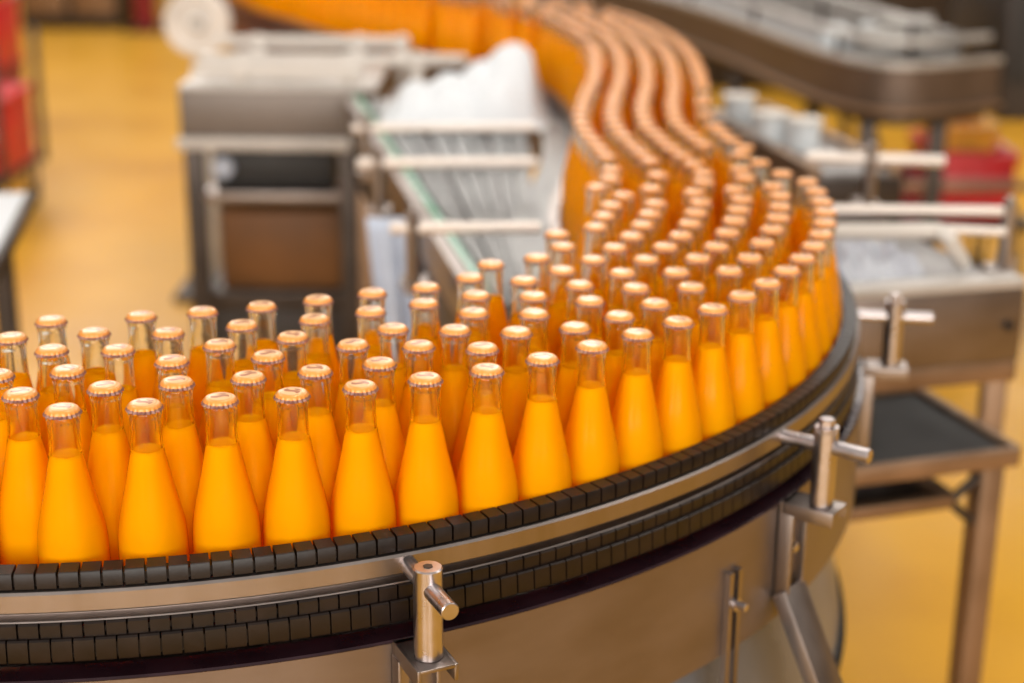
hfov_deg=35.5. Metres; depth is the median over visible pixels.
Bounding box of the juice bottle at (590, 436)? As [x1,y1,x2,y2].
[564,340,619,486]
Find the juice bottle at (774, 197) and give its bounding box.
[768,192,792,254]
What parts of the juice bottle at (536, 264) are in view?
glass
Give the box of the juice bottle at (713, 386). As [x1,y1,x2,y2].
[692,303,735,440]
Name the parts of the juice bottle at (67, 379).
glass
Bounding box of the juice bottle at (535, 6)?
[529,2,540,41]
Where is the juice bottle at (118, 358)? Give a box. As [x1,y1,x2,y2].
[100,343,138,444]
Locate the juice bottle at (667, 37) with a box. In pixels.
[664,34,677,47]
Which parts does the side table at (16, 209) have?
leg, edge trim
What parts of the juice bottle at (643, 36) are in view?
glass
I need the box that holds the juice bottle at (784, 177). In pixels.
[770,170,792,227]
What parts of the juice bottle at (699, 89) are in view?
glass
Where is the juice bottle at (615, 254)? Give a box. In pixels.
[601,243,628,308]
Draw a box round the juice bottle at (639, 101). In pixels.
[632,99,651,133]
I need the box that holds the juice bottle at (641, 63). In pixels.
[633,61,653,111]
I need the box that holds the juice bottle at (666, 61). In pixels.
[657,59,677,108]
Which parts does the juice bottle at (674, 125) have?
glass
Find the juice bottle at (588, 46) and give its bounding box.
[581,45,599,87]
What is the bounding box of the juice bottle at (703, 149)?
[693,141,718,227]
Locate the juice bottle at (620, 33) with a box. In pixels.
[617,31,630,44]
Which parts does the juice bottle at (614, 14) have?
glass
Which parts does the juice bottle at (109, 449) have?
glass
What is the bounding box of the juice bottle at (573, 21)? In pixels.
[570,18,581,25]
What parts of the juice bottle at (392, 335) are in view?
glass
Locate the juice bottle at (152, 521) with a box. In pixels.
[118,397,189,565]
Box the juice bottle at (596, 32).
[593,30,606,45]
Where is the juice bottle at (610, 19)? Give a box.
[607,17,619,24]
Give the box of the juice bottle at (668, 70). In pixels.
[659,68,680,119]
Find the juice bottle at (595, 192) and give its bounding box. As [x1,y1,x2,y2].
[574,183,607,279]
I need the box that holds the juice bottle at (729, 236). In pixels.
[714,228,740,266]
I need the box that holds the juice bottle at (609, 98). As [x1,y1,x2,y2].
[601,96,622,138]
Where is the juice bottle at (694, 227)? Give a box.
[677,219,702,253]
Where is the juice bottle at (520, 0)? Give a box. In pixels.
[515,0,521,35]
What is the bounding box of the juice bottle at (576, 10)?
[573,7,584,17]
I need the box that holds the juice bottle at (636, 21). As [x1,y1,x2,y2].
[630,18,642,25]
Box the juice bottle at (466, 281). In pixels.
[455,272,483,323]
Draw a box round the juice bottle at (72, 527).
[37,402,110,567]
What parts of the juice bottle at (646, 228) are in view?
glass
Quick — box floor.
[0,0,1023,682]
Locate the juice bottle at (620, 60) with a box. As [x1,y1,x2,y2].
[613,58,632,108]
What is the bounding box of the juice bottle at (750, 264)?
[736,253,763,292]
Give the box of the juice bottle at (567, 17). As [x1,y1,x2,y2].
[563,14,574,22]
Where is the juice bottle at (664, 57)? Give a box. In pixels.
[656,55,675,103]
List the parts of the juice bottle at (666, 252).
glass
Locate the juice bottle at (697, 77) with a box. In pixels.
[686,75,708,123]
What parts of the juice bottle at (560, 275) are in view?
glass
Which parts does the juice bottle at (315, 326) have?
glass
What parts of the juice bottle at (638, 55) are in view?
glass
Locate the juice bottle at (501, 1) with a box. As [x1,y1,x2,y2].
[494,0,510,50]
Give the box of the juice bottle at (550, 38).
[542,16,559,87]
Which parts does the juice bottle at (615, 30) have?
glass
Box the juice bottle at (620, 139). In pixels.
[614,134,633,169]
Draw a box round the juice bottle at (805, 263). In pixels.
[788,253,821,376]
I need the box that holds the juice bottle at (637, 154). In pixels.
[627,149,650,209]
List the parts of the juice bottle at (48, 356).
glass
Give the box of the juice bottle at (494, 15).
[484,0,499,59]
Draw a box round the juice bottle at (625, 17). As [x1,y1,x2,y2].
[622,15,634,22]
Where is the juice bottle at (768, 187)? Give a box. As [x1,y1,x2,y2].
[754,182,784,238]
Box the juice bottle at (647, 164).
[633,157,659,221]
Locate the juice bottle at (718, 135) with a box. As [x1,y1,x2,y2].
[711,129,731,187]
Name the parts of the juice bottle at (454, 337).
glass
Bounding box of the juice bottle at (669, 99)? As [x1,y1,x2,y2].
[662,97,681,131]
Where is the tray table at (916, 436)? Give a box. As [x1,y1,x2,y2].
[849,389,1021,682]
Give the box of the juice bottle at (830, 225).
[812,219,841,331]
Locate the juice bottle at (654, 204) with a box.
[643,199,667,242]
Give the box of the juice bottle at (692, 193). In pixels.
[682,188,705,219]
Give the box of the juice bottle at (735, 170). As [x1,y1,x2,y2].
[720,165,750,227]
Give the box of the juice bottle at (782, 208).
[768,202,792,262]
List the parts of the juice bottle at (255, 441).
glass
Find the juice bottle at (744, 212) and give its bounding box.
[726,206,750,252]
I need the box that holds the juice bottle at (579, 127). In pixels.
[563,123,592,230]
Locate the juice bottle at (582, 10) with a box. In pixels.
[579,9,590,14]
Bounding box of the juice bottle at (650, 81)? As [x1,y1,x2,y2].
[639,79,658,129]
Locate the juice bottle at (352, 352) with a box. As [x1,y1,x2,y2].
[333,338,369,448]
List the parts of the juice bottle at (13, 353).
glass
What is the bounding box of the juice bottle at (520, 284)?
[499,275,538,366]
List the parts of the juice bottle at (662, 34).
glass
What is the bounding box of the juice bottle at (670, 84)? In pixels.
[660,82,683,130]
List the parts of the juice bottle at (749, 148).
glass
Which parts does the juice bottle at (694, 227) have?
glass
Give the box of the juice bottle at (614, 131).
[609,127,628,153]
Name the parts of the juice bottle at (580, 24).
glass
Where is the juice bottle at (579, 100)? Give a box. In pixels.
[574,98,591,123]
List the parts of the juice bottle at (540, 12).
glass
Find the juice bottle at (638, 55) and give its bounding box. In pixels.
[631,53,650,102]
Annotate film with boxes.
[834,240,928,282]
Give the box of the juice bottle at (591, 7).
[583,5,594,15]
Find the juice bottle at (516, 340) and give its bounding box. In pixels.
[500,326,532,457]
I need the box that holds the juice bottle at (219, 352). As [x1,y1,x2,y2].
[199,338,236,450]
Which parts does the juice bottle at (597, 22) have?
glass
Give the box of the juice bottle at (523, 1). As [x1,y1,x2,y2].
[521,0,532,4]
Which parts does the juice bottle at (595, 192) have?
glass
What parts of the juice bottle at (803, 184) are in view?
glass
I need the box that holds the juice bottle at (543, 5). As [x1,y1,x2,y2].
[540,4,551,8]
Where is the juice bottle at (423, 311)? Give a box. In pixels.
[408,298,440,373]
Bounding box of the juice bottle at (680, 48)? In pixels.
[677,45,691,69]
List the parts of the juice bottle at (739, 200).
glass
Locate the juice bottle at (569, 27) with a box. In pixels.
[558,25,577,98]
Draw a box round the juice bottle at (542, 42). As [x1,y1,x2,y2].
[534,13,552,84]
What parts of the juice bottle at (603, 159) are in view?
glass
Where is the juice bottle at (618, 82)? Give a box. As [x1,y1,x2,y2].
[611,80,631,133]
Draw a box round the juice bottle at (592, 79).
[585,77,603,130]
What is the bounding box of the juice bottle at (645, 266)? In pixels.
[632,255,659,297]
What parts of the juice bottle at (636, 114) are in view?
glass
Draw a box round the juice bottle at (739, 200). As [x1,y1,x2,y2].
[729,195,753,249]
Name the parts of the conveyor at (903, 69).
leg, pipe post, panel, rail, leg, pipe post, rail, pipe post, panel, leg, pipe post, leg, pipe post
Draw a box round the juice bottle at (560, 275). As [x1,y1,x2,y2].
[547,265,576,355]
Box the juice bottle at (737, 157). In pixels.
[717,151,751,229]
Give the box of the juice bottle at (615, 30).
[612,28,625,40]
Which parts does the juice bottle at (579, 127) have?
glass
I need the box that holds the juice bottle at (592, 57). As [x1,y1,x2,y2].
[588,56,605,96]
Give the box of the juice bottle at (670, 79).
[659,77,682,130]
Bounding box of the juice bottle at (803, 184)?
[790,178,818,253]
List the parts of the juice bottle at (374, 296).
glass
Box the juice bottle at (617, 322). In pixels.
[603,310,635,412]
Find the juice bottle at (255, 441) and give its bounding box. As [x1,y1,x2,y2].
[230,370,274,546]
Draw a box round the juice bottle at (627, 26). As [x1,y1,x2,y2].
[623,23,635,33]
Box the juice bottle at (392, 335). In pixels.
[377,322,409,413]
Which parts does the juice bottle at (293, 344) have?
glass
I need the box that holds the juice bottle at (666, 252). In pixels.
[652,242,678,298]
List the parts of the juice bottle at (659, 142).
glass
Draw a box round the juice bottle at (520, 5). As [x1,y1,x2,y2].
[514,4,529,42]
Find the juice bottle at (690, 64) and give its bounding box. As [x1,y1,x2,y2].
[682,62,703,112]
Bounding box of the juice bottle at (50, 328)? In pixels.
[34,315,70,392]
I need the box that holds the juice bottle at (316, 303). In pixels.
[303,294,338,386]
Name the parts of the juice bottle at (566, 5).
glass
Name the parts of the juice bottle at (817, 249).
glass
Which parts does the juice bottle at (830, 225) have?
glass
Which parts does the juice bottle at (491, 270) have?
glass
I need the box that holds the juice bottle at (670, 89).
[661,87,682,130]
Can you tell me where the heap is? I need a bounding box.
[380,42,549,130]
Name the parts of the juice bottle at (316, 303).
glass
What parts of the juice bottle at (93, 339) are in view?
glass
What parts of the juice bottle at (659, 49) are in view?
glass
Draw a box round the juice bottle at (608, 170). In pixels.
[600,166,622,191]
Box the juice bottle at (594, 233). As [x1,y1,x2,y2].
[578,223,607,279]
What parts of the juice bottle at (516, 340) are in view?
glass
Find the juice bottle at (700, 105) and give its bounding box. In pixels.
[693,100,711,133]
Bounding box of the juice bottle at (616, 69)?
[614,67,633,118]
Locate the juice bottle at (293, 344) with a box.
[276,331,309,387]
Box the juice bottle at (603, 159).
[596,153,617,182]
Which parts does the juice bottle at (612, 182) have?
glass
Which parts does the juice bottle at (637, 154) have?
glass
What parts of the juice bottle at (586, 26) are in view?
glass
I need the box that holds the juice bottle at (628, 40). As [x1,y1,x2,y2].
[625,38,638,60]
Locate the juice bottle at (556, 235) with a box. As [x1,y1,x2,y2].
[543,229,569,285]
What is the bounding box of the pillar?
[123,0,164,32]
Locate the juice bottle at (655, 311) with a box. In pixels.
[639,298,670,390]
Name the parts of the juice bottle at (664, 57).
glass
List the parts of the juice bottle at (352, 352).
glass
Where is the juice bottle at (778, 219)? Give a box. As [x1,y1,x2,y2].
[765,213,790,265]
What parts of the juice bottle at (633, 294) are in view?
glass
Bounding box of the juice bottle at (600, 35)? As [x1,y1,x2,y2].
[598,33,610,52]
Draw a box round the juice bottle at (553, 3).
[551,2,562,6]
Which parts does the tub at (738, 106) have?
lid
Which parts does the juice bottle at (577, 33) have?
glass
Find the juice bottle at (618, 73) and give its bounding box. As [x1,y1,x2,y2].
[613,71,632,124]
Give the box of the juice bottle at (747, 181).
[734,174,756,239]
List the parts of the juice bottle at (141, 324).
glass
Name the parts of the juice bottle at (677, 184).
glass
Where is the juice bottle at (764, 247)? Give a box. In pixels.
[748,238,775,278]
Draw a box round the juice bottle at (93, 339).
[77,326,110,425]
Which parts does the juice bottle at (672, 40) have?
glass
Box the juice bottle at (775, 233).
[759,225,784,278]
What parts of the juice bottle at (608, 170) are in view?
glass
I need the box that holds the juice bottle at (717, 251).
[703,242,729,302]
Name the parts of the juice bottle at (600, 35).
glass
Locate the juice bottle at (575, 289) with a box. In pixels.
[557,280,594,376]
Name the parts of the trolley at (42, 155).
handle post, handle post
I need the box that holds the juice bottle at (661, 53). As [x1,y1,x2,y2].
[654,51,673,98]
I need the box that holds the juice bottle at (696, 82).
[687,80,709,126]
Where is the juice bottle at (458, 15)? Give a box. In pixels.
[449,0,464,54]
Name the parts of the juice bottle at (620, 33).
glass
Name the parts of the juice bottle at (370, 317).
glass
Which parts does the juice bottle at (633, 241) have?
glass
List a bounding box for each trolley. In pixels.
[0,25,47,204]
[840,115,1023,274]
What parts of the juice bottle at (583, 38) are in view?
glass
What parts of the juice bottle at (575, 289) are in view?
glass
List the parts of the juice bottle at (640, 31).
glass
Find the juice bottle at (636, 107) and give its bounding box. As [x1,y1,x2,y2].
[632,105,650,136]
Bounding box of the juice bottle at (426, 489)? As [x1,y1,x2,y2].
[394,371,458,526]
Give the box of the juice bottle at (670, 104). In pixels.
[663,102,681,132]
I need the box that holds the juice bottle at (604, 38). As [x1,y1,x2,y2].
[601,36,614,62]
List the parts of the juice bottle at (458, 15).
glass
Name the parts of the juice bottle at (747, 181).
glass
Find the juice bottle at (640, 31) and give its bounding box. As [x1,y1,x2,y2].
[636,29,648,41]
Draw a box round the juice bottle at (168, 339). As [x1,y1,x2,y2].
[151,326,199,431]
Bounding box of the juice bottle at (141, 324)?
[125,310,157,397]
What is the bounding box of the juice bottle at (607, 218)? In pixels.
[591,212,615,243]
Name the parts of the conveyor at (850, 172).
rail, rail, plate, post, clamp rod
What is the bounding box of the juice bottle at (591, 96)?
[577,92,595,131]
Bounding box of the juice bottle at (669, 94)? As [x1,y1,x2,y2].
[665,92,682,109]
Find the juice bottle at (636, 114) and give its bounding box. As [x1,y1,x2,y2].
[633,111,651,141]
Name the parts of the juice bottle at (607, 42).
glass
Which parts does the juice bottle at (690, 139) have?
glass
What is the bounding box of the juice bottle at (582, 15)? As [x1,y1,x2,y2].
[578,12,589,19]
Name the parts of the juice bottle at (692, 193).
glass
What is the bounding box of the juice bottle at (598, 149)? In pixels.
[578,145,609,242]
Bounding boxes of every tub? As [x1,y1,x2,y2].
[722,92,756,125]
[753,109,789,144]
[786,115,823,152]
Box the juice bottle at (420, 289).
[410,282,440,351]
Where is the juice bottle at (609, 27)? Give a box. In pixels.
[606,25,618,36]
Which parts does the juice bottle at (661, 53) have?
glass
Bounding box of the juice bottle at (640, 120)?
[635,117,653,141]
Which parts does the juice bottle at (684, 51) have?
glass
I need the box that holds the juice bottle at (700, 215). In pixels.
[683,208,707,253]
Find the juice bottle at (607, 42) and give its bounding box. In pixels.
[603,40,617,82]
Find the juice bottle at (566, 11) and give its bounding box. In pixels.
[561,10,572,19]
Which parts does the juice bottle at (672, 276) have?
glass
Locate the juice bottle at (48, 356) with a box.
[34,343,69,455]
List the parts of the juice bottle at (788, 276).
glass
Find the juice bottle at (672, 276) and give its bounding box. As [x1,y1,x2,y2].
[662,267,690,316]
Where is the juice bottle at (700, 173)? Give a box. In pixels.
[692,169,716,229]
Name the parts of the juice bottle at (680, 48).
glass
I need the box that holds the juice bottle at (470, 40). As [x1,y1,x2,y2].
[460,0,480,68]
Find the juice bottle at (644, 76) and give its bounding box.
[632,74,658,127]
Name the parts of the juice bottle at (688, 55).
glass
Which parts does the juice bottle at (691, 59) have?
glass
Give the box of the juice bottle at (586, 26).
[583,23,595,34]
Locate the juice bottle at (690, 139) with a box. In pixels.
[683,134,703,159]
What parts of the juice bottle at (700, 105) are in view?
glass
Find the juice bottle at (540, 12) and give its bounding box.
[532,11,549,63]
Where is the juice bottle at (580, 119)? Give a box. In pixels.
[561,116,589,229]
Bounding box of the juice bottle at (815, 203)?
[806,198,833,241]
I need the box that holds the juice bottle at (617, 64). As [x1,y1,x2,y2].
[614,63,632,111]
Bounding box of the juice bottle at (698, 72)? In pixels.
[685,70,707,121]
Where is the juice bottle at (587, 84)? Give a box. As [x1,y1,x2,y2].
[583,82,602,138]
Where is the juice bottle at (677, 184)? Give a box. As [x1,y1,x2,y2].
[667,152,692,230]
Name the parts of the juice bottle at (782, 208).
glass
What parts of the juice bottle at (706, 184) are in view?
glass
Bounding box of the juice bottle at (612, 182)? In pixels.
[598,175,621,201]
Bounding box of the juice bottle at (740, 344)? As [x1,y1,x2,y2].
[725,291,764,424]
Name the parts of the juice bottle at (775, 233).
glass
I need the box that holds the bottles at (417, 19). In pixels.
[229,0,518,53]
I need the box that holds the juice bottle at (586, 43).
[576,41,596,98]
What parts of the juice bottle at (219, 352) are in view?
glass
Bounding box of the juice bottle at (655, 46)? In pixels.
[652,43,666,72]
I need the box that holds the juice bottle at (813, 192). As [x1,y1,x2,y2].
[794,187,827,253]
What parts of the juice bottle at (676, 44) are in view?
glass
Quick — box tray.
[855,389,1021,486]
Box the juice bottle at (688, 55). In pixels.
[682,53,698,93]
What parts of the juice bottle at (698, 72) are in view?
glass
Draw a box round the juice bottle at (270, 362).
[250,349,285,449]
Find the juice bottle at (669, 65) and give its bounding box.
[658,63,679,114]
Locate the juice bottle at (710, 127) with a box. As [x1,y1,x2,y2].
[705,123,723,154]
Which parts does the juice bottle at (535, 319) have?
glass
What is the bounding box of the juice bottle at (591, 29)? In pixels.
[589,26,601,40]
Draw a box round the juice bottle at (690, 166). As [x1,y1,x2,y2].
[672,160,704,231]
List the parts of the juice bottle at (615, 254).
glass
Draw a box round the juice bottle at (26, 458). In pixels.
[0,386,47,567]
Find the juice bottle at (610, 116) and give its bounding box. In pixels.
[602,113,621,145]
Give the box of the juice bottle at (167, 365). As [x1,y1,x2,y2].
[154,354,203,452]
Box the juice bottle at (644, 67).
[633,65,658,116]
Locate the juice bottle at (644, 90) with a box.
[637,88,653,123]
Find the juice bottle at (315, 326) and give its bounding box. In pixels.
[298,313,337,413]
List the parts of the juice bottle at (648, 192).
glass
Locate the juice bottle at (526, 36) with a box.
[517,7,534,56]
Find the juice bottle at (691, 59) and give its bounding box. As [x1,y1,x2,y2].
[681,57,700,105]
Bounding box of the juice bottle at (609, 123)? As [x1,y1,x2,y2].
[605,120,623,148]
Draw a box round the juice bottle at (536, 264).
[523,253,550,310]
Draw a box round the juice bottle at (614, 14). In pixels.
[611,12,623,19]
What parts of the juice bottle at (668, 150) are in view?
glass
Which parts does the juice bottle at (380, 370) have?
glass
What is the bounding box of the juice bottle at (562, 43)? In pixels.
[553,22,571,105]
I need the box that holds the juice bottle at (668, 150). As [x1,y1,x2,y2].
[661,144,681,200]
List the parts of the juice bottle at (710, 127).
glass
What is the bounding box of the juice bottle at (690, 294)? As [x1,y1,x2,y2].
[676,282,705,363]
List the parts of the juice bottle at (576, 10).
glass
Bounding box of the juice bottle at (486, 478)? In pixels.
[456,363,518,515]
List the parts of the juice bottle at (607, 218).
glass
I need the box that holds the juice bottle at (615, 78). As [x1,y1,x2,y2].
[612,76,632,130]
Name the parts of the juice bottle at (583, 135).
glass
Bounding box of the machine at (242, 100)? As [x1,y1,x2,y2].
[176,34,465,359]
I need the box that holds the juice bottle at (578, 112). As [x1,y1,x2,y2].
[561,109,589,190]
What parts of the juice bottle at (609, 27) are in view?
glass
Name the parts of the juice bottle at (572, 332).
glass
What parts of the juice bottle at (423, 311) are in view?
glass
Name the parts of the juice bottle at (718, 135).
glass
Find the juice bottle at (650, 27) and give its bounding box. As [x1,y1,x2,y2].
[646,24,658,33]
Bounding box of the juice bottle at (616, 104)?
[601,101,621,139]
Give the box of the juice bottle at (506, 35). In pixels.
[495,2,514,50]
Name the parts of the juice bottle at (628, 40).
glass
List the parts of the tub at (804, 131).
lid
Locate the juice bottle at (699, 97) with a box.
[693,95,712,126]
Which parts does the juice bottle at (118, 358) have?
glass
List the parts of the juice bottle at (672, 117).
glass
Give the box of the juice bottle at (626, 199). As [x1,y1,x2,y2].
[611,191,634,232]
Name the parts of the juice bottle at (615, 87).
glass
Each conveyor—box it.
[0,0,933,682]
[345,95,540,327]
[546,0,1003,248]
[711,102,945,220]
[792,196,1023,434]
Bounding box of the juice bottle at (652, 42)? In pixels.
[649,40,663,61]
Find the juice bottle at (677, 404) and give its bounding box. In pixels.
[654,316,702,456]
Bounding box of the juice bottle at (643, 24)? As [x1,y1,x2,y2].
[639,21,650,29]
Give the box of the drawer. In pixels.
[212,150,338,187]
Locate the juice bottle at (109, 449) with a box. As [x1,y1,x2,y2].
[86,380,129,559]
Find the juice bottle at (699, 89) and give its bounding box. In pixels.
[689,85,710,127]
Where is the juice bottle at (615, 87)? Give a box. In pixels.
[610,85,628,133]
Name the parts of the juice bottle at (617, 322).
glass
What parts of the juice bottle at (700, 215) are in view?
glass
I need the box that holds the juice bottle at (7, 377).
[0,368,15,486]
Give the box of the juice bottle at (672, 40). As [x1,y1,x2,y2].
[669,38,682,55]
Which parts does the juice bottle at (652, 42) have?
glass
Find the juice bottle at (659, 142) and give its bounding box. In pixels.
[652,137,672,170]
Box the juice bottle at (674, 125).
[669,120,687,144]
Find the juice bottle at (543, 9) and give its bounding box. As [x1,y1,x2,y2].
[540,8,551,12]
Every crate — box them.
[0,0,21,67]
[0,58,30,184]
[0,83,34,174]
[900,166,923,218]
[908,130,1020,218]
[923,116,1000,149]
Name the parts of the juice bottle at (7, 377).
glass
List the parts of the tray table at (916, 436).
under plate, frame, leg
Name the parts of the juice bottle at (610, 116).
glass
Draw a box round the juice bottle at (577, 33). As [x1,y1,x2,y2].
[567,31,587,105]
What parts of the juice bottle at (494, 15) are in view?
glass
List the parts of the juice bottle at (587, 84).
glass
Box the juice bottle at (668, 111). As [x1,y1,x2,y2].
[664,108,682,136]
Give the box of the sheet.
[366,217,413,340]
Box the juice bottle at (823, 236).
[807,230,838,346]
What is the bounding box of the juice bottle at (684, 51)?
[680,49,694,78]
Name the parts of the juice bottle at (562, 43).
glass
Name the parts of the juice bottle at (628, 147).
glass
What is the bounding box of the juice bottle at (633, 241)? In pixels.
[618,232,644,270]
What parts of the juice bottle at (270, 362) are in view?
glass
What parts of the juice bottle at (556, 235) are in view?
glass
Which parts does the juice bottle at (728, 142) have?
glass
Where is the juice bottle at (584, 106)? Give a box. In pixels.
[573,103,590,123]
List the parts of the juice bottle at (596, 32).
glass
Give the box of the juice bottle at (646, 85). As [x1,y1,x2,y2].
[638,83,657,129]
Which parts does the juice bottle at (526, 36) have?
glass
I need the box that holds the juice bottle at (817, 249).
[800,241,831,361]
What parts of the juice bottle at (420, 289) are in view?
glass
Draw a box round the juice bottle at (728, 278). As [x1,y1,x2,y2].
[714,266,743,337]
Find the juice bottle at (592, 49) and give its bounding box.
[585,48,601,82]
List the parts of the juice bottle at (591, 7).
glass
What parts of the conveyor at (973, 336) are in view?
panel, rail, panel, rail, leg, frame, rail post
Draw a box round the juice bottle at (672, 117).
[665,114,683,137]
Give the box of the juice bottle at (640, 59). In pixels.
[632,57,652,107]
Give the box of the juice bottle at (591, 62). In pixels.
[589,60,605,101]
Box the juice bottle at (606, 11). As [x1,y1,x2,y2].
[602,9,613,15]
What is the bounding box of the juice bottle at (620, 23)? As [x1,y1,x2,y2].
[616,20,628,27]
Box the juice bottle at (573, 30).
[563,28,582,101]
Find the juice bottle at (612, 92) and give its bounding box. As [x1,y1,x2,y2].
[606,90,624,126]
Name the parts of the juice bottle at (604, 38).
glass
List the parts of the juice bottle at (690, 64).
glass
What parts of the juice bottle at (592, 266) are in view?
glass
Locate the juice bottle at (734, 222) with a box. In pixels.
[721,216,746,265]
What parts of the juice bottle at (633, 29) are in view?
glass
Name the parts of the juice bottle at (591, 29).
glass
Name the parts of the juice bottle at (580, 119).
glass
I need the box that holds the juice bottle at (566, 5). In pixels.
[561,0,571,10]
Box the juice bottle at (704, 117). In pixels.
[696,111,713,140]
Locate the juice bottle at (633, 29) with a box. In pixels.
[630,26,642,37]
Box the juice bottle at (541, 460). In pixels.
[513,352,571,500]
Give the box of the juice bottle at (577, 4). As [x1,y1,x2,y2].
[573,2,583,7]
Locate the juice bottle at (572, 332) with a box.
[556,321,591,432]
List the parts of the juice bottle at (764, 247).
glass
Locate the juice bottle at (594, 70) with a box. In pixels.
[588,68,604,108]
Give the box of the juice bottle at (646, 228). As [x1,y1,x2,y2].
[629,220,654,254]
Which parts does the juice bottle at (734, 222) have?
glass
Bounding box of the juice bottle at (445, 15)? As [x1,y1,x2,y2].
[435,0,452,54]
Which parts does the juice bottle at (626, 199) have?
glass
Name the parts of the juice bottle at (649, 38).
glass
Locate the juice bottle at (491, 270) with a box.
[476,259,508,364]
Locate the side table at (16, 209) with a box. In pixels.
[0,191,34,333]
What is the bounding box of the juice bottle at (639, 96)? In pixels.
[631,94,651,134]
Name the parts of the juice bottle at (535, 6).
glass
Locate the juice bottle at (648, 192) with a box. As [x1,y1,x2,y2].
[639,185,662,210]
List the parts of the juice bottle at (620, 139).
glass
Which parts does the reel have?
foot plate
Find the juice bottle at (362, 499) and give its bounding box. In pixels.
[330,379,396,540]
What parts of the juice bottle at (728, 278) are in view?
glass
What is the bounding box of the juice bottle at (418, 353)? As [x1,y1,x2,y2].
[398,339,449,455]
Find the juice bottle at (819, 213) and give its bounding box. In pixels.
[812,208,841,304]
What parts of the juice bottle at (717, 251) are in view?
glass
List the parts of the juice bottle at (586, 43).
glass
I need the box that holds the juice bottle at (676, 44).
[673,41,687,60]
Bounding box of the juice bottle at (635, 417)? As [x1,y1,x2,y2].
[611,328,663,471]
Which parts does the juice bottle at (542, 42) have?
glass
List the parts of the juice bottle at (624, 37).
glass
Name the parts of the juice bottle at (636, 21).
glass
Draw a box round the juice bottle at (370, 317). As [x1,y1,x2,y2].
[355,305,386,358]
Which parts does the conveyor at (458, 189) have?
leg, post, post, panel, rail, post, clamp rod, clamp rod, clamp rod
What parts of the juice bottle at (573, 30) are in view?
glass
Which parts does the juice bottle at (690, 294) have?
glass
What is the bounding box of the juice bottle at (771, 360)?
[752,278,787,408]
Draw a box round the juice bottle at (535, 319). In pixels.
[518,308,549,353]
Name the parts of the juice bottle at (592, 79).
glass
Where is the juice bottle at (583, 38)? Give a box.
[570,34,590,109]
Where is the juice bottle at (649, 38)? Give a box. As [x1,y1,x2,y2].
[646,36,658,53]
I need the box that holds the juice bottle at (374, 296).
[357,287,387,322]
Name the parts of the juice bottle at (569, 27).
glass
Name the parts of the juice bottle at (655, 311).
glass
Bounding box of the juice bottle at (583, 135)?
[567,131,597,242]
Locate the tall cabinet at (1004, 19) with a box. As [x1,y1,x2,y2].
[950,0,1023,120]
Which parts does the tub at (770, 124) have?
lid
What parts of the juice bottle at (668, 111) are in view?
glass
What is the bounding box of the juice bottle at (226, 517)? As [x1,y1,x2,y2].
[192,392,261,558]
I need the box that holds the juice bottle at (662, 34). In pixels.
[659,31,671,43]
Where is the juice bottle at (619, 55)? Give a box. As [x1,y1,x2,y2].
[611,54,627,85]
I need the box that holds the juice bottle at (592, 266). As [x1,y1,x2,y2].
[579,255,607,331]
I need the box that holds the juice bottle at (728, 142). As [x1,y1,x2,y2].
[715,136,741,217]
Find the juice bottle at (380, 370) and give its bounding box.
[362,356,404,494]
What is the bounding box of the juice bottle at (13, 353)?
[0,331,37,403]
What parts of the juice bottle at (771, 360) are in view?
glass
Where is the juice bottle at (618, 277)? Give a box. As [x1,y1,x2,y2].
[602,268,636,341]
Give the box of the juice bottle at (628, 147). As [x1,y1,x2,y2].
[620,141,642,191]
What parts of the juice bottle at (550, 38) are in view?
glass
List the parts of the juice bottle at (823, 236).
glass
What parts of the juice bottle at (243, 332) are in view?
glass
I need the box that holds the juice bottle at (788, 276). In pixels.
[772,266,806,392]
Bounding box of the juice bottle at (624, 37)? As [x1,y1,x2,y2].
[621,34,634,51]
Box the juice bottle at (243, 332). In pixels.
[225,319,258,372]
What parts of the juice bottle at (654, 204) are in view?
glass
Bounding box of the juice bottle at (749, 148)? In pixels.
[734,143,754,167]
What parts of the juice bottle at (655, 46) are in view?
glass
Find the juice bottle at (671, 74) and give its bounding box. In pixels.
[659,72,684,125]
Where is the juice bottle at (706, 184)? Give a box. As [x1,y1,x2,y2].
[692,178,715,241]
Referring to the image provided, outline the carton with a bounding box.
[219,202,341,286]
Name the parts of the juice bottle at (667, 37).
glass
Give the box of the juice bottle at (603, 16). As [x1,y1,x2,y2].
[599,14,611,21]
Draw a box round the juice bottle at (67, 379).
[49,364,91,462]
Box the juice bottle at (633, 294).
[620,282,650,327]
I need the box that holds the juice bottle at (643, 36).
[640,33,653,45]
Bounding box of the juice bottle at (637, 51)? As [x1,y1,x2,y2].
[629,49,648,97]
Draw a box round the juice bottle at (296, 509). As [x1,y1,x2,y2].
[263,387,330,551]
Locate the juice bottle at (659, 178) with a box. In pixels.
[646,171,671,241]
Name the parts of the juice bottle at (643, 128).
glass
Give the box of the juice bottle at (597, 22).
[593,19,605,26]
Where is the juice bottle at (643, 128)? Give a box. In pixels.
[638,123,657,148]
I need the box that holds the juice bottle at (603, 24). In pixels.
[600,22,612,31]
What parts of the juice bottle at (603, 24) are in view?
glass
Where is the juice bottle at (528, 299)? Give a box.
[518,291,549,352]
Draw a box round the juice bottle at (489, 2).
[483,2,489,59]
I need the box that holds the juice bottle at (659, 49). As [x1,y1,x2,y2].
[654,47,670,90]
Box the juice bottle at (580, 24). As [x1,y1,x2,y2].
[577,20,588,30]
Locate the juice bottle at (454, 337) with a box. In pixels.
[438,324,471,462]

